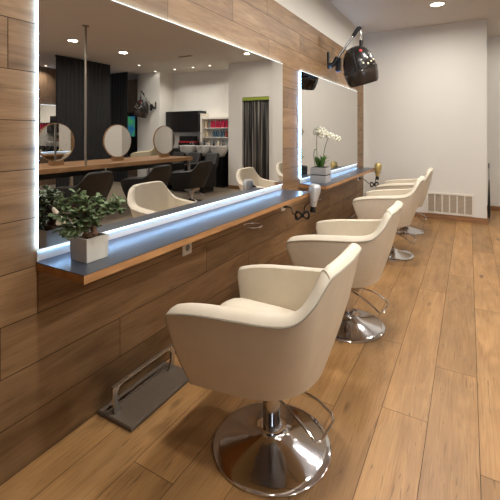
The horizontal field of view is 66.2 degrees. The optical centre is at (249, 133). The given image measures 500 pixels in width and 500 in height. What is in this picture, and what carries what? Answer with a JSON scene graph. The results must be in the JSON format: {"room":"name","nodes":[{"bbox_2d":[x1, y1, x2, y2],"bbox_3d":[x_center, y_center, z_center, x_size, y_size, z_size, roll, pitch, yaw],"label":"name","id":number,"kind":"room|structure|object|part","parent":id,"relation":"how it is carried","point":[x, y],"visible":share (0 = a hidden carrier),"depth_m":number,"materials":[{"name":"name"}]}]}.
{"room":"salon","nodes":[
{"label":"salon","id":0,"kind":"room"},
{"bbox_2d":[0,0,363,484],"bbox_3d":[-0.371,-0.190,2.813,0.150,3.220,9.720,0,0,30],"label":"wall","id":1,"kind":"structure","parent":0,"point":[65,344],"depth_m":2.02,"materials":[{"name":"brown wood"}]},
{"bbox_2d":[37,0,282,260],"bbox_3d":[-0.302,-0.071,2.768,0.015,1.262,2.521,0,0,30],"label":"wall mirror","id":2,"kind":"object","parent":1,"relation":"attached to","point":[175,121],"visible":0.96,"depth_m":2.20,"materials":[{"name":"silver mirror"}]},
{"bbox_2d":[36,189,308,284],"bbox_3d":[-0.176,0.580,2.679,0.322,0.037,2.500,0,0,30],"label":"wall shelf","id":3,"kind":"object","parent":1,"relation":"attached to","point":[126,251],"visible":0.79,"depth_m":2.07,"materials":[{"name":"brown wood"}]},
{"bbox_2d":[48,188,126,262],"bbox_3d":[-0.711,0.402,1.714,0.319,0.318,0.178,0,0,4],"label":"potted plant","id":4,"kind":"object","parent":3,"relation":"on","point":[86,246],"visible":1,"depth_m":1.68,"materials":[{"name":"green plant"}]},
{"bbox_3d":[-0.723,0.509,1.727,0.116,0.104,0.116,0,0,30],"label":"planter","id":5,"kind":"part","parent":4,"relation":"part of","materials":[{"name":"white ceramic"}]},
{"bbox_2d":[240,223,261,227],"bbox_3d":[-0.027,0.611,2.600,0.234,0.024,0.137,0,0,30],"label":"holder","id":6,"kind":"object","parent":3,"relation":"attached to","point":[240,223],"visible":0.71,"depth_m":2.60,"materials":[{"name":"silver metal"}]},
{"bbox_3d":[0.559,0.611,3.641,0.234,0.024,0.137,0,0,30],"label":"holder","id":7,"kind":"object","parent":3,"relation":"attached to","visible":0},
{"bbox_2d":[284,183,320,219],"bbox_3d":[0.484,0.646,3.706,0.419,0.346,0.238,0,0,30],"label":"hair dryer","id":8,"kind":"object","parent":7,"relation":"hanging from","point":[314,190],"visible":1,"depth_m":3.59,"materials":[{"name":"silver metal"}]},
{"bbox_3d":[0.474,0.698,3.712,0.298,0.242,0.238,0,0,30],"label":"cord","id":9,"kind":"part","parent":8,"relation":"part of","materials":[{"name":"black rubber"}]},
{"bbox_2d":[182,243,191,255],"bbox_3d":[-0.420,0.765,2.565,0.010,0.092,0.092,0,0,30],"label":"wall socket","id":10,"kind":"object","parent":1,"relation":"attached to","point":[186,249],"visible":0.86,"depth_m":2.56,"materials":[{"name":"white plastic"}]},
{"bbox_2d":[300,71,356,182],"bbox_3d":[1.182,-0.071,5.370,0.015,1.262,2.500,0,0,30],"label":"wall mirror","id":11,"kind":"object","parent":1,"relation":"attached to","point":[332,106],"visible":0.91,"depth_m":5.05,"materials":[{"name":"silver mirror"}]},
{"bbox_2d":[298,167,374,188],"bbox_3d":[1.286,0.580,5.241,0.322,0.037,2.460,0,0,30],"label":"wall shelf","id":12,"kind":"object","parent":1,"relation":"attached to","point":[340,177],"visible":0.83,"depth_m":4.99,"materials":[{"name":"brown wood"}]},
{"bbox_2d":[310,126,340,182],"bbox_3d":[0.871,0.238,4.392,0.312,0.646,0.211,0,0,30],"label":"potted orchid","id":13,"kind":"object","parent":12,"relation":"on","point":[320,173],"visible":1,"depth_m":4.38,"materials":[{"name":"white plant"}]},
{"bbox_3d":[0.788,-0.042,4.385,0.047,0.085,0.094,0,0,-41],"label":"flower","id":14,"kind":"part","parent":13,"relation":"part of","materials":[{"name":"white plant"}]},
{"bbox_3d":[0.820,0.012,4.374,0.093,0.093,0.030,0,0,30],"label":"flower","id":15,"kind":"part","parent":13,"relation":"part of","materials":[{"name":"white plant"}]},
{"bbox_3d":[2.006,0.611,6.178,0.234,0.024,0.137,0,0,30],"label":"holder","id":16,"kind":"object","parent":12,"relation":"attached to","visible":0},
{"bbox_2d":[359,163,381,186],"bbox_3d":[1.990,0.669,6.330,0.228,0.391,0.473,0,0,-8],"label":"hair dryer","id":17,"kind":"object","parent":16,"relation":"hanging from","point":[377,166],"visible":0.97,"depth_m":6.13,"materials":[{"name":"gold metal"}]},
{"bbox_2d":[327,26,378,87],"bbox_3d":[1.361,-0.998,5.057,0.634,0.802,0.450,0,0,30],"label":"dryer","id":18,"kind":"object","parent":1,"relation":"attached to","point":[360,67],"visible":1,"depth_m":4.88,"materials":[{"name":"black plastic"}]},
{"bbox_3d":[1.052,-0.975,5.133,0.021,0.230,0.060,0,0,30],"label":"wall plate","id":19,"kind":"part","parent":18,"relation":"part of","materials":[{"name":"black plastic"}]},
{"bbox_3d":[1.266,-1.150,5.054,0.277,0.360,0.033,0,0,19],"label":"lift arm","id":20,"kind":"part","parent":18,"relation":"part of","materials":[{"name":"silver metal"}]},
{"bbox_2d":[0,210,499,499],"bbox_3d":[1.296,1.445,3.117,2.646,0.050,11.900,0,0,30],"label":"floor","id":21,"kind":"structure","parent":0,"point":[415,408],"depth_m":1.91,"materials":[{"name":"brown wood"}]},
{"bbox_2d":[97,344,188,432],"bbox_3d":[-0.545,1.341,2.090,0.240,0.159,0.490,0,0,30],"label":"footrest","id":22,"kind":"object","parent":21,"relation":"on","point":[129,409],"visible":0.9,"depth_m":2.04,"materials":[{"name":"grey metal"}]},
{"bbox_3d":[-0.570,1.331,2.105,0.014,0.134,0.462,0,0,30],"label":"bar frame","id":23,"kind":"part","parent":22,"relation":"part of","materials":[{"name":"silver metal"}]},
{"bbox_2d":[165,243,361,497],"bbox_3d":[0.107,0.955,1.751,0.738,0.929,0.663,0,0,30],"label":"salon chair","id":24,"kind":"object","parent":21,"relation":"on","point":[270,344],"visible":1,"depth_m":1.57,"materials":[{"name":"beige leather"}]},
{"bbox_2d":[220,298,294,313],"bbox_3d":[0.048,0.920,1.785,0.553,0.215,0.464,0,0,30],"label":"seat cushion","id":25,"kind":"object","parent":24,"relation":"on","point":[266,305],"depth_m":1.85,"materials":[{"name":"beige leather"}]},
{"bbox_3d":[0.107,0.655,1.751,0.732,0.329,0.656,0,0,30],"label":"rail","id":26,"kind":"part","parent":24,"relation":"part of","materials":[{"name":"beige leather"}]},
{"bbox_3d":[0.214,1.179,1.634,0.265,0.113,0.146,0,0,30],"label":"pump lever","id":27,"kind":"part","parent":24,"relation":"part of","materials":[{"name":"silver metal"}]},
{"bbox_2d":[286,201,403,342],"bbox_3d":[0.734,0.955,2.851,0.738,0.929,0.663,0,0,30],"label":"salon chair","id":28,"kind":"object","parent":21,"relation":"on","point":[375,237],"visible":0.78,"depth_m":2.65,"materials":[{"name":"beige leather"}]},
{"bbox_3d":[0.734,0.655,2.851,0.732,0.329,0.656,0,0,30],"label":"rail","id":29,"kind":"part","parent":28,"relation":"part of","materials":[{"name":"beige leather"}]},
{"bbox_3d":[0.726,1.089,2.855,0.220,0.062,0.220,0,0,30],"label":"seat plate","id":30,"kind":"part","parent":28,"relation":"part of","materials":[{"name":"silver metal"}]},
{"bbox_3d":[0.841,1.179,2.734,0.265,0.113,0.146,0,0,30],"label":"pump lever","id":31,"kind":"part","parent":28,"relation":"part of","materials":[{"name":"silver metal"}]},
{"bbox_2d":[352,176,424,260],"bbox_3d":[1.657,0.955,4.520,0.738,0.929,0.663,0,0,30],"label":"salon chair","id":32,"kind":"object","parent":21,"relation":"on","point":[374,204],"visible":0.77,"depth_m":4.31,"materials":[{"name":"beige leather"}]},
{"bbox_3d":[1.657,0.655,4.520,0.732,0.329,0.656,0,0,30],"label":"rail","id":33,"kind":"part","parent":32,"relation":"part of","materials":[{"name":"beige leather"}]},
{"bbox_3d":[1.764,1.179,4.403,0.265,0.113,0.146,0,0,30],"label":"pump lever","id":34,"kind":"part","parent":32,"relation":"part of","materials":[{"name":"silver metal"}]},
{"bbox_2d":[375,168,433,234],"bbox_3d":[2.275,0.955,5.604,0.738,0.929,0.663,0,0,30],"label":"salon chair","id":35,"kind":"object","parent":21,"relation":"on","point":[397,183],"visible":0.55,"depth_m":5.40,"materials":[{"name":"beige leather"}]},
{"bbox_3d":[2.275,0.655,5.604,0.732,0.329,0.656,0,0,30],"label":"rail","id":36,"kind":"part","parent":35,"relation":"part of","materials":[{"name":"beige leather"}]},
{"bbox_2d":[488,163,489,218],"bbox_3d":[3.843,0.950,6.166,0.038,0.940,0.038,0,0,30],"label":"umbrella","id":37,"kind":"object","parent":21,"relation":"on","point":[488,163],"visible":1,"depth_m":6.16,"materials":[{"name":"black fabric"}]},
{"bbox_2d":[328,0,499,35],"bbox_3d":[3.882,-1.860,1.642,8.700,0.120,12.200,0,0,30],"label":"ceiling","id":38,"kind":"structure","parent":0,"point":[374,16],"depth_m":5.71,"materials":[{"name":"paint"}]},
{"bbox_2d":[429,2,444,6],"bbox_3d":[2.602,-1.796,5.331,0.198,0.008,0.198,0,0,30],"label":"recessed light","id":39,"kind":"object","parent":38,"relation":"in","point":[435,4],"visible":1,"depth_m":5.34,"materials":[{"name":"white"}]},
{"bbox_2d":[431,2,443,5],"bbox_3d":[2.602,-1.797,5.331,0.168,0.004,0.168,0,0,30],"label":"diffuser","id":40,"kind":"object","parent":39,"relation":"attached to","point":[435,3],"depth_m":5.33,"materials":[{"name":"white plastic"}]},
{"bbox_2d":[364,19,486,217],"bbox_3d":[3.177,-0.190,7.127,2.040,3.220,1.390,0,0,30],"label":"wall","id":41,"kind":"structure","parent":0,"point":[426,108],"depth_m":6.42,"materials":[{"name":"white paint"}]},
{"bbox_2d":[426,192,473,216],"bbox_3d":[3.261,1.154,6.269,0.692,0.348,0.018,0,0,30],"label":"air vent","id":42,"kind":"object","parent":41,"relation":"in","point":[438,203],"visible":0.97,"depth_m":6.26,"materials":[{"name":"beige metal"}]},
{"bbox_3d":[3.025,1.154,6.405,0.091,0.292,0.014,0,0,30],"label":"louvre panel","id":43,"kind":"part","parent":42,"relation":"part of","materials":[{"name":"beige metal"}]},
{"bbox_3d":[3.119,1.154,6.351,0.091,0.292,0.014,0,0,30],"label":"louvre panel","id":44,"kind":"part","parent":42,"relation":"part of","materials":[{"name":"beige metal"}]},
{"bbox_3d":[3.214,1.154,6.297,0.091,0.292,0.014,0,0,30],"label":"louvre panel","id":45,"kind":"part","parent":42,"relation":"part of","materials":[{"name":"beige metal"}]},
{"bbox_3d":[3.309,1.154,6.243,0.091,0.292,0.014,0,0,30],"label":"louvre panel","id":46,"kind":"part","parent":42,"relation":"part of","materials":[{"name":"beige metal"}]},
{"bbox_3d":[3.403,1.154,6.189,0.091,0.292,0.014,0,0,30],"label":"louvre panel","id":47,"kind":"part","parent":42,"relation":"part of","materials":[{"name":"beige metal"}]},
{"bbox_3d":[3.498,1.154,6.135,0.091,0.292,0.014,0,0,30],"label":"louvre panel","id":48,"kind":"part","parent":42,"relation":"part of","materials":[{"name":"beige metal"}]},
{"bbox_2d":[414,205,499,223],"bbox_3d":[4.044,1.377,6.567,3.800,0.085,1.304,0,0,30],"label":"baseboard","id":49,"kind":"structure","parent":41,"relation":"attached to","point":[428,215],"depth_m":6.27,"materials":[{"name":"brown wood"}]},
{"bbox_2d":[487,35,499,205],"bbox_3d":[5.225,-0.190,6.731,1.910,3.220,0.150,0,0,30],"label":"wall","id":50,"kind":"structure","parent":0,"point":[493,42],"depth_m":7.07,"materials":[{"name":"white paint"}]}
]}

